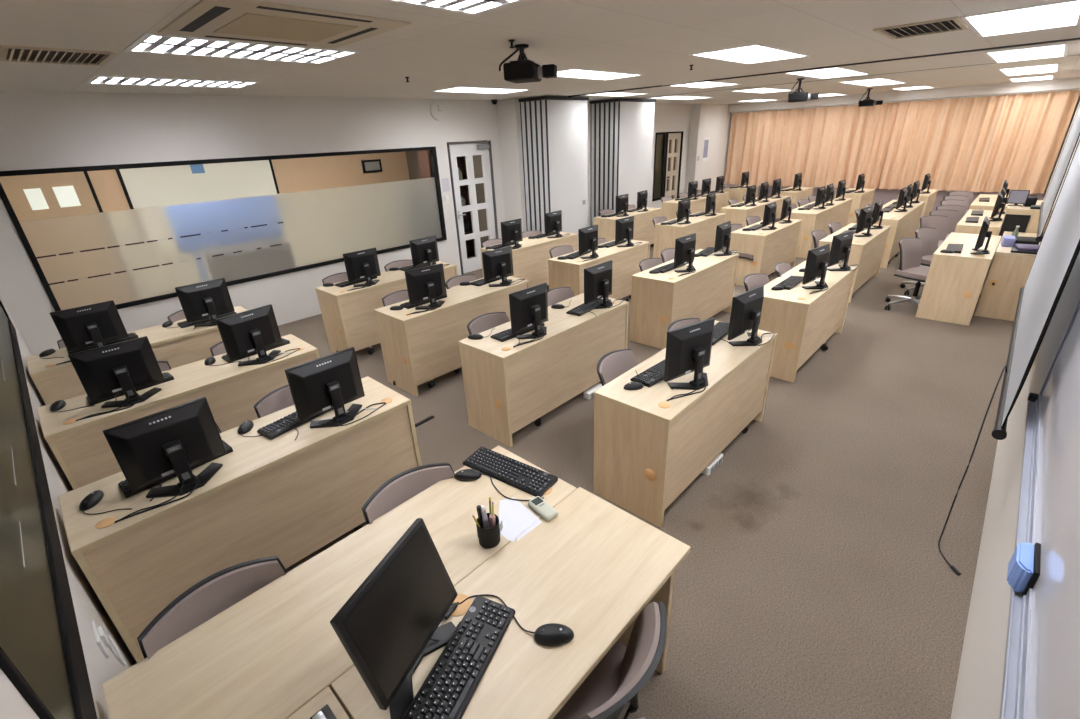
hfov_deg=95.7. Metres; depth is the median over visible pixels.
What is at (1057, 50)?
ceiling light
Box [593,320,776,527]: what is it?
computer desk
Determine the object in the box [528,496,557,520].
remote control
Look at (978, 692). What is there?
wall
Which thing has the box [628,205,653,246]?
office chair
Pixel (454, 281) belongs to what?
office chair
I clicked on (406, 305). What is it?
keyboard
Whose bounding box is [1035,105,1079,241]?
projection screen
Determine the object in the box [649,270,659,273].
mouse
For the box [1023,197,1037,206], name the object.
speaker box
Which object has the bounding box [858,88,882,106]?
projector
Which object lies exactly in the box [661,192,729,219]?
computer desk
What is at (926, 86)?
ceiling light
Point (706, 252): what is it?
keyboard
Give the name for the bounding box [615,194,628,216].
monitor
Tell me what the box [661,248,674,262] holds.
office chair
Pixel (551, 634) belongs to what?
mouse
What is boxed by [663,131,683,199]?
door
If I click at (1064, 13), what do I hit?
ceiling light
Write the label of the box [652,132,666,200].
window
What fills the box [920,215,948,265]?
office chair
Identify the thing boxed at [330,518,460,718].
monitor
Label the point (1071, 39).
trim
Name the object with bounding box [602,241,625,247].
keyboard
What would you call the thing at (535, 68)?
vent grille
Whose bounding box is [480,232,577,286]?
computer desk
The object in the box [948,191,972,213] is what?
office chair
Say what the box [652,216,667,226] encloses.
office chair
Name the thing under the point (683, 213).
monitor
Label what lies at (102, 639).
power outlet
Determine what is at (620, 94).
ceiling light
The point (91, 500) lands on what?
mouse
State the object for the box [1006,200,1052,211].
countertop
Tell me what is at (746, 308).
monitor
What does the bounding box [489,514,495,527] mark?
highlighter
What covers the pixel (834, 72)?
ceiling light
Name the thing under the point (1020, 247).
book
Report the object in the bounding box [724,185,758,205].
computer desk
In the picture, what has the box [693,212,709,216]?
keyboard
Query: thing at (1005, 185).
monitor
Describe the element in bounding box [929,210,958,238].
office chair
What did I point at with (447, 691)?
keyboard
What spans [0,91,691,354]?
wall
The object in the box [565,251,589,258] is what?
keyboard
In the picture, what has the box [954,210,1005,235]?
computer desk
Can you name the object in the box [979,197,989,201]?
keyboard
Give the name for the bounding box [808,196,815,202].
office chair
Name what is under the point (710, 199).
monitor
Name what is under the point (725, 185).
office chair
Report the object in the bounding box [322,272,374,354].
office chair
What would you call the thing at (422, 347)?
computer desk
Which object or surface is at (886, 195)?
wall
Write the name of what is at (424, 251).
monitor
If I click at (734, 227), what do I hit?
office chair
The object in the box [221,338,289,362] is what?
keyboard
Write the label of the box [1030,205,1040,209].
document tray
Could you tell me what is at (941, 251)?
mouse
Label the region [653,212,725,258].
computer desk
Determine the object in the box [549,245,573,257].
office chair
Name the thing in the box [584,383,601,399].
box
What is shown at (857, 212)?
office chair
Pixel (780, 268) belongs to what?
office chair
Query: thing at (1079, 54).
trim
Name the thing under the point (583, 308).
keyboard
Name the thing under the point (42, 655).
window
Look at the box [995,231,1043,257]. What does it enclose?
countertop
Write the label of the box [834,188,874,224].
computer desk
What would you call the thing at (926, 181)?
monitor
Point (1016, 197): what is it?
monitor
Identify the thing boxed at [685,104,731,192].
wall column
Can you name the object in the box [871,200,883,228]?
monitor
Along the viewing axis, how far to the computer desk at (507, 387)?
3.83 m
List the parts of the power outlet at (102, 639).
plate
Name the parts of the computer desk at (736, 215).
panel, modesty panel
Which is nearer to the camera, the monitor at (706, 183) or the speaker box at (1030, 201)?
the speaker box at (1030, 201)
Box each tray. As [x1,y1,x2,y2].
[999,400,1036,718]
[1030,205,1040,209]
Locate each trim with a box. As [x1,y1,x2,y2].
[568,38,1079,96]
[637,54,1079,98]
[729,77,1079,111]
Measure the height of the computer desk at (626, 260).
0.754 m
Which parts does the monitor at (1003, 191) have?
casing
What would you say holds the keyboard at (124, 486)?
on the computer desk at (284, 497)
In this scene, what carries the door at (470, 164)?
in the wall at (39, 130)
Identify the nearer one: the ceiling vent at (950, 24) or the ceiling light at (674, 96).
the ceiling vent at (950, 24)
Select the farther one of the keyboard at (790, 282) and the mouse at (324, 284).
the mouse at (324, 284)
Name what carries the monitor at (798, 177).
on the computer desk at (805, 192)
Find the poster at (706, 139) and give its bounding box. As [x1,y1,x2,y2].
[702,137,709,161]
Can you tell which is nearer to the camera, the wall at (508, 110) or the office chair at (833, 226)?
the office chair at (833, 226)
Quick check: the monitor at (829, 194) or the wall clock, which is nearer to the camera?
the wall clock
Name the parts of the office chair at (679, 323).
frame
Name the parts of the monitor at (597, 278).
casing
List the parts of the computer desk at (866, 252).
panel, modesty panel, panel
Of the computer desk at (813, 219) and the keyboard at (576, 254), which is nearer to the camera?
the keyboard at (576, 254)
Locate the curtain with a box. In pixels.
[724,89,1079,193]
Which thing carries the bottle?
on the countertop
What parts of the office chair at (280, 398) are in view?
frame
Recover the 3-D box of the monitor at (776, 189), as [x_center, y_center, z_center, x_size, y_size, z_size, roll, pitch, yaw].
[4.969,-3.563,10.185,0.159,0.362,0.378,19,33,39]
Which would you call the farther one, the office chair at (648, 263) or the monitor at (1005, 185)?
the monitor at (1005, 185)
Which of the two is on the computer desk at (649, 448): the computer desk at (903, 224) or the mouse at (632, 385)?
the mouse at (632, 385)
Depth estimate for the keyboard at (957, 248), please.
5.61 m
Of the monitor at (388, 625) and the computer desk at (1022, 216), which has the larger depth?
the computer desk at (1022, 216)
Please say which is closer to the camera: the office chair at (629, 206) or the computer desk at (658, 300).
the computer desk at (658, 300)
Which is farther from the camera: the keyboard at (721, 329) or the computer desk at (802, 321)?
the computer desk at (802, 321)
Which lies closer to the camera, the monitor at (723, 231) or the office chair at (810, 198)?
the monitor at (723, 231)
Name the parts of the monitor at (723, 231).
casing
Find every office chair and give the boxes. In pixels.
[57,339,65,348]
[137,556,286,658]
[157,361,170,370]
[168,309,185,322]
[210,341,225,356]
[253,384,361,532]
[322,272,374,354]
[362,463,454,523]
[382,289,458,387]
[384,259,412,271]
[445,274,476,288]
[467,312,541,425]
[481,239,501,247]
[522,230,541,237]
[547,287,595,387]
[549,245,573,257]
[553,601,666,718]
[597,349,637,385]
[598,238,630,298]
[599,209,613,215]
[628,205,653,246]
[639,258,662,271]
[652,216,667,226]
[661,196,672,201]
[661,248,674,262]
[667,318,747,433]
[678,193,687,197]
[723,184,732,188]
[728,199,737,204]
[731,224,753,284]
[743,273,769,290]
[746,216,773,273]
[774,262,827,350]
[797,199,809,206]
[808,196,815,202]
[811,230,852,297]
[828,222,861,286]
[855,209,889,263]
[885,238,929,309]
[900,227,938,294]
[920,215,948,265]
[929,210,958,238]
[936,205,965,221]
[940,200,964,205]
[943,195,967,211]
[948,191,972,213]
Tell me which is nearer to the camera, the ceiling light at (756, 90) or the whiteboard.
the whiteboard
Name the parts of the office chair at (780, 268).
frame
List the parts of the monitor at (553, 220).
casing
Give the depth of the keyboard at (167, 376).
3.18 m
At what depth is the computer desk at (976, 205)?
8.39 m
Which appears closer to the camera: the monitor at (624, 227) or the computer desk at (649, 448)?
the computer desk at (649, 448)
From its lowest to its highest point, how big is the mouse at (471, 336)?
0.032 m
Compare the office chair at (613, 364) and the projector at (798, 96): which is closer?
the office chair at (613, 364)
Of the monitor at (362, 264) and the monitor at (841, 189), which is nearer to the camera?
the monitor at (362, 264)
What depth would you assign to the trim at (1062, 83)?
10.75 m
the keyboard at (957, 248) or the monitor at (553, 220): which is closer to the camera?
the keyboard at (957, 248)
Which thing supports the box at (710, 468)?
on the floor
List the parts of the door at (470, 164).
glass pane, glass pane, glass pane, glass pane, glass pane, glass pane, glass pane, glass pane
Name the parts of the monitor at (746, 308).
casing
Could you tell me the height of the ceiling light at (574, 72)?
0.110 m
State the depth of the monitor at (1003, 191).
7.43 m
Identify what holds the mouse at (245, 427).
on the computer desk at (284, 497)
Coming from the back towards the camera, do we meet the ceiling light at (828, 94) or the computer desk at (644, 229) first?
the ceiling light at (828, 94)
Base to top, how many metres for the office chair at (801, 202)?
0.818 m
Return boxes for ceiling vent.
[0,45,116,65]
[873,16,968,39]
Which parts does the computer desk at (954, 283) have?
panel, panel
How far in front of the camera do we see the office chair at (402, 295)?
4.75 m
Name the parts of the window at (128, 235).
clear pane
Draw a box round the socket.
[310,704,336,718]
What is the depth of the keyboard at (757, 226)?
7.27 m
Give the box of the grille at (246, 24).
[213,13,357,41]
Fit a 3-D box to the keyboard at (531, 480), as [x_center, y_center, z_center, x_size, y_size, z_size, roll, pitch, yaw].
[-0.143,0.504,2.233,0.447,0.031,0.142,14,30,33]
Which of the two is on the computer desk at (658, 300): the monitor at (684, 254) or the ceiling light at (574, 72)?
the monitor at (684, 254)
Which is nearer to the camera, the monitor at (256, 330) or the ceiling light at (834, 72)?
the monitor at (256, 330)
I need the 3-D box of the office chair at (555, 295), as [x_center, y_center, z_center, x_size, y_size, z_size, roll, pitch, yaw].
[0.325,-0.212,4.604,0.623,0.818,0.655,-22,31,-36]
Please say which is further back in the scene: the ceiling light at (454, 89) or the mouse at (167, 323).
the ceiling light at (454, 89)
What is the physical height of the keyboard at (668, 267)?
0.031 m
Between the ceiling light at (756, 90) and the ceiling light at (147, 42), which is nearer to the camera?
the ceiling light at (147, 42)
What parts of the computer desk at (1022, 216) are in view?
door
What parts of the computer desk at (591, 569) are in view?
panel, panel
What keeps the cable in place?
hanging from the projection screen at (1058, 251)
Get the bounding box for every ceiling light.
[85,75,260,87]
[123,33,361,63]
[382,0,525,15]
[431,87,530,93]
[557,68,643,79]
[590,92,647,96]
[647,95,711,99]
[662,80,738,87]
[688,44,809,63]
[733,88,793,92]
[740,99,773,101]
[783,67,871,78]
[819,93,847,96]
[838,78,906,85]
[890,85,935,89]
[960,0,1079,36]
[984,43,1068,63]
[997,63,1059,75]
[1008,75,1054,81]
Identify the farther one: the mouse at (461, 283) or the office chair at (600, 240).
the office chair at (600, 240)
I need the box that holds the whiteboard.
[999,300,1079,718]
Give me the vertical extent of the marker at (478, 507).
0.152 m
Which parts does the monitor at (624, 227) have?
casing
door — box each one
[447,141,497,274]
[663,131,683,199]
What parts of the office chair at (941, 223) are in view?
frame, seat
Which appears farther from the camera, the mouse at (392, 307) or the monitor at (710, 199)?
the monitor at (710, 199)
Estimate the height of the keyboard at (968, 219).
0.025 m
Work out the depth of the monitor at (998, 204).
6.95 m
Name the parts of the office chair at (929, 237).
leg, seat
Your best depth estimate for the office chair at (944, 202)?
8.52 m
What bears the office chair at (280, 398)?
on the floor
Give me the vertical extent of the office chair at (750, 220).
0.818 m
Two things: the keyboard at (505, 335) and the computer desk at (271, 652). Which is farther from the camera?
the keyboard at (505, 335)
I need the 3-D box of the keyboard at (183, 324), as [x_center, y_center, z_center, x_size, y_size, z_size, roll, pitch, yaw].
[-2.996,-0.363,4.427,0.263,0.031,0.447,19,33,39]
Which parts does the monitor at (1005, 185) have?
casing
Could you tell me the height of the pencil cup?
0.098 m
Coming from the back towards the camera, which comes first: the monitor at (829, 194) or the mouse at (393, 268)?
the monitor at (829, 194)
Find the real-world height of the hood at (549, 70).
0.075 m
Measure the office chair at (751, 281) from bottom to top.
0.818 m
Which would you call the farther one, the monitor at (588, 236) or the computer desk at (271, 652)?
the monitor at (588, 236)
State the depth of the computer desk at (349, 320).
5.31 m
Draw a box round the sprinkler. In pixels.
[508,39,514,47]
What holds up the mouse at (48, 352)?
on the computer desk at (178, 346)
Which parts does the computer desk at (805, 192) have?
panel, modesty panel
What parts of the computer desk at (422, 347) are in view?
panel, modesty panel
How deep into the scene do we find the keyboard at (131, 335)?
3.99 m
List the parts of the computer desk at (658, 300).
panel, modesty panel, panel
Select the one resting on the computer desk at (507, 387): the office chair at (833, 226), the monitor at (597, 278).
the monitor at (597, 278)
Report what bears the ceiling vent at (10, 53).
in the ceiling
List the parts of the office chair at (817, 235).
frame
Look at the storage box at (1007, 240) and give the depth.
5.61 m
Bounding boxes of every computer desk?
[26,306,246,404]
[37,334,319,489]
[58,376,421,662]
[101,446,576,718]
[315,261,457,352]
[331,487,690,718]
[374,276,528,396]
[458,293,628,446]
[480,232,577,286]
[548,240,649,298]
[593,207,661,245]
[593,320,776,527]
[630,249,738,348]
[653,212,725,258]
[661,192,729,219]
[721,195,788,248]
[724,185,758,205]
[729,219,801,285]
[758,261,856,382]
[775,187,813,207]
[785,198,852,257]
[818,223,890,302]
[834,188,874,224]
[873,200,925,267]
[897,189,937,227]
[915,232,1001,325]
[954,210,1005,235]
[969,194,1008,210]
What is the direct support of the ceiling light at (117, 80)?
attached to the ceiling
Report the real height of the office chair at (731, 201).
0.818 m
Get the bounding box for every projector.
[499,44,556,82]
[788,78,818,101]
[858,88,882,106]
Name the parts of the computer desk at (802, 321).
panel, modesty panel, panel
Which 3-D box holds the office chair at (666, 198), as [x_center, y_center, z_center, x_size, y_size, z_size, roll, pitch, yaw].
[2.907,-3.125,10.699,0.627,0.818,0.659,19,32,39]
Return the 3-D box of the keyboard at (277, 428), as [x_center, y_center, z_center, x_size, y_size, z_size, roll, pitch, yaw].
[-1.300,0.327,2.740,0.263,0.031,0.447,14,29,32]
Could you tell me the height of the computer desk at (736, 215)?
0.754 m
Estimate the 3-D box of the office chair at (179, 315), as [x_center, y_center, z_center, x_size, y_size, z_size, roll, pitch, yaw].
[-3.083,-0.060,4.630,0.623,0.818,0.655,12,28,28]
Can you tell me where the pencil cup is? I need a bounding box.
[476,513,502,547]
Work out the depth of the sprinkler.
3.15 m
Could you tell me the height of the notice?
0.200 m
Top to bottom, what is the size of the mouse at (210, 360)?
0.032 m
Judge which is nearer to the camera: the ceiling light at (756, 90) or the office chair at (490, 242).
the office chair at (490, 242)
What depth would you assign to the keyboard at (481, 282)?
5.14 m
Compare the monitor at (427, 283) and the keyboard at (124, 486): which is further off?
the monitor at (427, 283)
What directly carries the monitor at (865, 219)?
on the computer desk at (866, 252)
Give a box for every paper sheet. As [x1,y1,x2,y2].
[499,497,538,541]
[517,519,541,540]
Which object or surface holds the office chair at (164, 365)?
on the floor
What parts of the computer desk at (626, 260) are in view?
panel, modesty panel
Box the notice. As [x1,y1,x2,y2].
[441,178,449,191]
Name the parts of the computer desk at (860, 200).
panel, modesty panel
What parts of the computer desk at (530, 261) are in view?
panel, modesty panel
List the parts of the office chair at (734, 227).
seat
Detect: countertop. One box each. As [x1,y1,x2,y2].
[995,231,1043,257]
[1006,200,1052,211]
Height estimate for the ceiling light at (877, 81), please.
0.110 m
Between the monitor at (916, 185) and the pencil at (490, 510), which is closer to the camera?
the pencil at (490, 510)
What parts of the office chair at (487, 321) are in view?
frame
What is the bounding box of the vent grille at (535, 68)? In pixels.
[534,66,537,76]
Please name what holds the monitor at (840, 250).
on the computer desk at (802, 321)
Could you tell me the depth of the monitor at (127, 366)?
2.98 m
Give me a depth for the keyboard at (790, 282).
4.66 m
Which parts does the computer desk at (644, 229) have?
panel, modesty panel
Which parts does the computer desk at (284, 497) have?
panel, panel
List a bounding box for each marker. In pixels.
[476,505,483,528]
[481,505,488,528]
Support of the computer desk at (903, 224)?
on the floor
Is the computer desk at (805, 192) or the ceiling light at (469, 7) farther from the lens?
the computer desk at (805, 192)
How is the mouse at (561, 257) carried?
on the computer desk at (626, 260)
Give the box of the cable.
[938,365,1006,575]
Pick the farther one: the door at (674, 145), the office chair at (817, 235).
the door at (674, 145)
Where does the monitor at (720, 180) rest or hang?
on the computer desk at (669, 208)
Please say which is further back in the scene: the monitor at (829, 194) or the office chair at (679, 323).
the monitor at (829, 194)
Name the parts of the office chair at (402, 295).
frame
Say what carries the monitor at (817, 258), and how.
on the computer desk at (802, 321)
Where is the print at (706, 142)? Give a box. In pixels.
[703,140,708,157]
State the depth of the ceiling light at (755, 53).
4.31 m
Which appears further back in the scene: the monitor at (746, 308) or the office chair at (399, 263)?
the office chair at (399, 263)
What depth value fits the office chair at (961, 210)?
8.01 m
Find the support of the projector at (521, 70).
hanging from the ceiling
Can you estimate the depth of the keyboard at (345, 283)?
5.35 m
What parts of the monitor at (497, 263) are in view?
casing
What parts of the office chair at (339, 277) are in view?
frame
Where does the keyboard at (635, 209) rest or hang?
on the computer desk at (644, 229)
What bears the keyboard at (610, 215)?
on the computer desk at (644, 229)
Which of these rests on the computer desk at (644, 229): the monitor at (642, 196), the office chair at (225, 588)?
the monitor at (642, 196)
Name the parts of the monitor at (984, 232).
casing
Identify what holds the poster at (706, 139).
attached to the wall column
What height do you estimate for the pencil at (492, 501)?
0.177 m
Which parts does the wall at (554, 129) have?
panel, panel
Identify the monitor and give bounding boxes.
[50,300,128,364]
[68,336,164,420]
[103,397,226,522]
[175,278,234,326]
[215,304,299,365]
[285,347,386,427]
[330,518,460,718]
[343,248,380,290]
[404,263,446,314]
[409,235,449,266]
[482,246,524,286]
[501,218,522,249]
[509,283,547,346]
[545,210,568,237]
[578,225,598,261]
[584,260,624,308]
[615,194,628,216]
[615,216,642,246]
[637,190,648,211]
[664,318,714,400]
[674,233,695,275]
[677,198,690,223]
[687,181,697,199]
[701,178,710,196]
[705,192,716,215]
[714,221,737,255]
[715,176,724,192]
[727,285,774,345]
[740,171,748,187]
[745,185,756,206]
[759,182,768,201]
[762,202,776,229]
[771,179,781,197]
[779,197,791,223]
[792,173,801,190]
[802,244,829,293]
[814,186,825,208]
[824,183,834,205]
[827,231,858,270]
[835,179,845,200]
[854,173,864,192]
[855,205,873,236]
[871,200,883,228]
[894,187,907,211]
[901,184,913,207]
[908,180,920,203]
[920,173,930,193]
[970,216,991,254]
[989,192,1004,220]
[992,187,1007,214]
[1003,180,1009,203]
[1007,190,1029,205]
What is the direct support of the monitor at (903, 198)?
on the computer desk at (903, 224)
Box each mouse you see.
[39,349,63,358]
[50,400,94,411]
[79,490,131,514]
[162,321,175,327]
[204,357,240,365]
[238,420,262,436]
[323,280,343,286]
[389,267,398,270]
[390,306,403,309]
[454,469,543,500]
[459,282,470,285]
[459,594,573,646]
[468,328,494,339]
[551,302,569,308]
[557,256,566,259]
[624,370,643,389]
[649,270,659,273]
[771,286,783,289]
[940,250,953,252]
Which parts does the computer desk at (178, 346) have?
modesty panel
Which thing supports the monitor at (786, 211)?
on the computer desk at (768, 248)
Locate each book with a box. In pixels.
[1013,243,1038,251]
[1015,236,1038,244]
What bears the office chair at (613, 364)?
on the floor
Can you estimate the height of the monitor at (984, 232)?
0.362 m
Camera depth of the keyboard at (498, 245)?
6.84 m
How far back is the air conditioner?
2.43 m
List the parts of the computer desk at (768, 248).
panel, modesty panel, panel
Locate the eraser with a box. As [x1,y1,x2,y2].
[1007,542,1040,596]
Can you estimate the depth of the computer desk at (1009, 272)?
5.50 m
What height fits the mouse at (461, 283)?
0.032 m
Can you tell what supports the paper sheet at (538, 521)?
on the computer desk at (591, 569)
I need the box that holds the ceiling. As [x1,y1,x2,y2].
[0,0,1079,103]
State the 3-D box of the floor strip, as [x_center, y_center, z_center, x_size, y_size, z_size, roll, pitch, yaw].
[-0.985,0.524,4.105,0.036,0.012,0.220,18,32,38]
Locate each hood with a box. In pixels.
[542,64,556,78]
[810,93,818,99]
[876,100,882,104]
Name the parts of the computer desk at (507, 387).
panel, modesty panel, panel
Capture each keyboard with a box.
[66,333,138,353]
[86,372,173,404]
[118,440,232,500]
[177,311,235,328]
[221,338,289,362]
[257,411,327,439]
[335,277,376,287]
[399,262,435,270]
[400,296,446,309]
[401,595,515,718]
[463,447,557,496]
[470,278,501,285]
[491,243,514,248]
[491,323,544,342]
[535,233,556,238]
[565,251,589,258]
[566,299,602,315]
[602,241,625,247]
[606,212,623,216]
[628,208,642,211]
[630,359,672,389]
[653,262,683,272]
[666,219,682,224]
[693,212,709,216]
[697,247,713,256]
[712,322,732,345]
[749,224,761,230]
[775,275,803,289]
[803,205,814,209]
[882,207,893,212]
[946,244,962,252]
[965,217,978,222]
[971,210,983,215]
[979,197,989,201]
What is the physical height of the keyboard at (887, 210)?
0.025 m
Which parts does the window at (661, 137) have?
glass pane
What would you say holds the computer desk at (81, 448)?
on the floor
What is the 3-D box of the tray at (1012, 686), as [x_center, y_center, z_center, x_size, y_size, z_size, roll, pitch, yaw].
[1.233,0.743,1.272,0.027,0.035,3.250,19,33,39]
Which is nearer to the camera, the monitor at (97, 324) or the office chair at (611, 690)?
the office chair at (611, 690)
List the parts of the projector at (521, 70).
ceiling plate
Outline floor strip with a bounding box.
[415,416,433,427]
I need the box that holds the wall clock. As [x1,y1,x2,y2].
[430,101,444,119]
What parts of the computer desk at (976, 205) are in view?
panel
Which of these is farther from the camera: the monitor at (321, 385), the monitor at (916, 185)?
the monitor at (916, 185)
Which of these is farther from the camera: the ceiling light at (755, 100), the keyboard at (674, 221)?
the ceiling light at (755, 100)
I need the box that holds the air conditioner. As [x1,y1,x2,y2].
[158,0,410,48]
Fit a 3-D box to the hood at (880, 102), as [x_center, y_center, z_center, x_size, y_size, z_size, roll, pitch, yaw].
[6.729,-5.091,9.680,0.100,0.075,0.100,16,30,35]
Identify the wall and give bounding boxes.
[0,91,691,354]
[0,295,132,718]
[497,98,526,231]
[518,96,655,249]
[588,101,590,226]
[733,96,1079,210]
[951,101,1079,718]
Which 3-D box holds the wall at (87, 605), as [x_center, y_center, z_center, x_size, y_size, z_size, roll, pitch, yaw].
[-2.563,0.000,2.164,7.115,2.715,0.120,19,33,39]
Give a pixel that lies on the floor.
(814, 581)
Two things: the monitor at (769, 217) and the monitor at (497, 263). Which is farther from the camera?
the monitor at (769, 217)
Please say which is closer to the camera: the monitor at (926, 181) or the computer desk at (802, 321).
the computer desk at (802, 321)
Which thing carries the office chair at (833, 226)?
on the floor
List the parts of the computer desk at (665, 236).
panel, modesty panel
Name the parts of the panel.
socket lid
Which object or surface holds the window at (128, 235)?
in the wall at (39, 130)
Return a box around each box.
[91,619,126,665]
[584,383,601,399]
[701,453,722,475]
[1001,235,1015,246]
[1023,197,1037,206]
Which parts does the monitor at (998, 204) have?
casing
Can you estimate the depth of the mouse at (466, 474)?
2.19 m
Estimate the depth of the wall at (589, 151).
9.78 m
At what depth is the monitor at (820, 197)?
8.60 m
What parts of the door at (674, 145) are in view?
glass pane, glass pane, glass pane, glass pane, glass pane, glass pane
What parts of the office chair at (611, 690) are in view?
seat, frame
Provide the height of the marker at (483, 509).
0.148 m
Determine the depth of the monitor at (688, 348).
2.84 m
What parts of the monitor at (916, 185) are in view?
casing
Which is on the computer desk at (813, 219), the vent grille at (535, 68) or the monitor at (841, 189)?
the monitor at (841, 189)
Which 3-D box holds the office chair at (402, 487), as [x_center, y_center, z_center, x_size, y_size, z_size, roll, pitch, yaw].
[-0.419,0.950,2.143,0.676,0.818,0.645,-23,32,-38]
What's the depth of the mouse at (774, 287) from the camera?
4.52 m
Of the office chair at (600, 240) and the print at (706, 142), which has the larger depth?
the print at (706, 142)
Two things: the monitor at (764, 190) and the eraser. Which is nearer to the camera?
the eraser
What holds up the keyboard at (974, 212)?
on the computer desk at (962, 226)
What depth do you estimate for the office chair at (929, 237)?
6.48 m
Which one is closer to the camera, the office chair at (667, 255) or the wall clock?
the office chair at (667, 255)
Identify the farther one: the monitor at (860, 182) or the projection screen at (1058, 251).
the monitor at (860, 182)
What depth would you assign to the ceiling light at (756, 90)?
8.82 m
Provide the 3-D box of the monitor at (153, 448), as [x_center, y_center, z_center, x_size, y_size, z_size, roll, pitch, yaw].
[-1.662,0.431,2.153,0.189,0.362,0.470,19,33,39]
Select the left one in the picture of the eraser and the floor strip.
the floor strip
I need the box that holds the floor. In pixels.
[128,246,1013,718]
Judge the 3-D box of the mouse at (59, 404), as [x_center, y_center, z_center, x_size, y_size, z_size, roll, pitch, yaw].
[-2.894,0.286,2.996,0.273,0.032,0.110,3,25,13]
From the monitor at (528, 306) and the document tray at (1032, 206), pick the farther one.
the document tray at (1032, 206)
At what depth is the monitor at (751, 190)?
9.28 m
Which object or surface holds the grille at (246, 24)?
attached to the air conditioner
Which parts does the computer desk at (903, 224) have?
panel, modesty panel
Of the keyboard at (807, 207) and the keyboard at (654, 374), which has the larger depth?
the keyboard at (807, 207)
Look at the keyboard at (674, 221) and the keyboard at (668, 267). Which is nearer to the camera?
the keyboard at (668, 267)
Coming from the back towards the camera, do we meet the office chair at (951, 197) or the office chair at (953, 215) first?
the office chair at (951, 197)
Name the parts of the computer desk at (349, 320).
panel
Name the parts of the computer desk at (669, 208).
panel, modesty panel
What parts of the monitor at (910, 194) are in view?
casing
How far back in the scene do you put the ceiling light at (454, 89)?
6.35 m
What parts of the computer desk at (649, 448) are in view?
panel, modesty panel, panel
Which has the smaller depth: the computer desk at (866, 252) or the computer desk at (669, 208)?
the computer desk at (866, 252)
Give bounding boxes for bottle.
[1011,226,1019,239]
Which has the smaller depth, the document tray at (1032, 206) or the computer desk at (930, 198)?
the document tray at (1032, 206)
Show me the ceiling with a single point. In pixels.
(439, 49)
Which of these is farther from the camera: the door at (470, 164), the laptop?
the door at (470, 164)
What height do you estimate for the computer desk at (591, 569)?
0.754 m
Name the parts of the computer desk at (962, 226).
panel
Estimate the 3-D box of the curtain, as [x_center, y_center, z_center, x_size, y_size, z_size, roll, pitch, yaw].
[7.941,-5.203,11.952,6.906,1.915,0.274,19,33,39]
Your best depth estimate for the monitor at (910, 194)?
8.33 m
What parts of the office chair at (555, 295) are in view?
frame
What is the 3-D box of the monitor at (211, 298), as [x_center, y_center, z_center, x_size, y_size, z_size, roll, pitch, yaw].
[-2.886,-0.501,4.320,0.192,0.362,0.451,19,33,39]
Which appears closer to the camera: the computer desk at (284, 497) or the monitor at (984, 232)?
the computer desk at (284, 497)
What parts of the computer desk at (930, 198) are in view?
panel, modesty panel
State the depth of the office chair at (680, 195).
11.16 m
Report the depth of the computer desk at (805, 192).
11.13 m
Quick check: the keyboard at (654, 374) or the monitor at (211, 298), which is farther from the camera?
the monitor at (211, 298)
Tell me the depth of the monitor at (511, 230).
6.71 m
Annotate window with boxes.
[0,146,446,311]
[0,300,96,718]
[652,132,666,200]
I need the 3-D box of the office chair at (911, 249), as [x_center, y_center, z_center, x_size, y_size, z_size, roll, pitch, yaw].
[4.576,-1.017,5.917,0.655,0.818,0.623,-11,26,-18]
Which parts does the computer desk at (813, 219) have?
panel, modesty panel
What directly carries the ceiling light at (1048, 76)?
attached to the ceiling
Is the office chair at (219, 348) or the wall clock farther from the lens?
the wall clock
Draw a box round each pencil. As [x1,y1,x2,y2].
[489,497,491,513]
[492,501,493,516]
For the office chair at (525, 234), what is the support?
on the floor
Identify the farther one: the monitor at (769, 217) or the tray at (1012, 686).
the monitor at (769, 217)
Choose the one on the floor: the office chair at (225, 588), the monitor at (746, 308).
the office chair at (225, 588)
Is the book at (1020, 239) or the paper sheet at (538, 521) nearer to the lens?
the paper sheet at (538, 521)
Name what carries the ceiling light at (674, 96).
attached to the ceiling
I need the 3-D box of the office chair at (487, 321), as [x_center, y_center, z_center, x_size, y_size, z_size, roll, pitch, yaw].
[-0.266,0.093,3.999,0.655,0.818,0.623,10,27,25]
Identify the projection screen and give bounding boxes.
[992,140,1079,439]
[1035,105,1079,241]
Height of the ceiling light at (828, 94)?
0.110 m
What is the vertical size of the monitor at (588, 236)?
0.362 m
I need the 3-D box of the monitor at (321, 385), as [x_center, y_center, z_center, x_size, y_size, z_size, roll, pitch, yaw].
[-1.100,0.160,2.686,0.192,0.362,0.451,19,33,39]
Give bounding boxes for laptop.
[1011,246,1036,254]
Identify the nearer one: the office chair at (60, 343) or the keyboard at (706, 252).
the office chair at (60, 343)
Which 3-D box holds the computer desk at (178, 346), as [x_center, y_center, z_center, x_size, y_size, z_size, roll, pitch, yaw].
[-3.298,0.128,4.320,0.505,0.754,1.554,19,33,39]
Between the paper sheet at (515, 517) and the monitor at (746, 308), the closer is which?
the paper sheet at (515, 517)
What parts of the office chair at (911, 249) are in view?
leg, leg, frame, seat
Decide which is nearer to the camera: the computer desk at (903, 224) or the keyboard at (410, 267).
the keyboard at (410, 267)
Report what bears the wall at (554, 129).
on the floor
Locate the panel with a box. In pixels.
[287,686,349,718]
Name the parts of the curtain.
rail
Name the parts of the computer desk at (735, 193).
panel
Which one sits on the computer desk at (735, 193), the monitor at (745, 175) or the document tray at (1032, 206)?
the monitor at (745, 175)

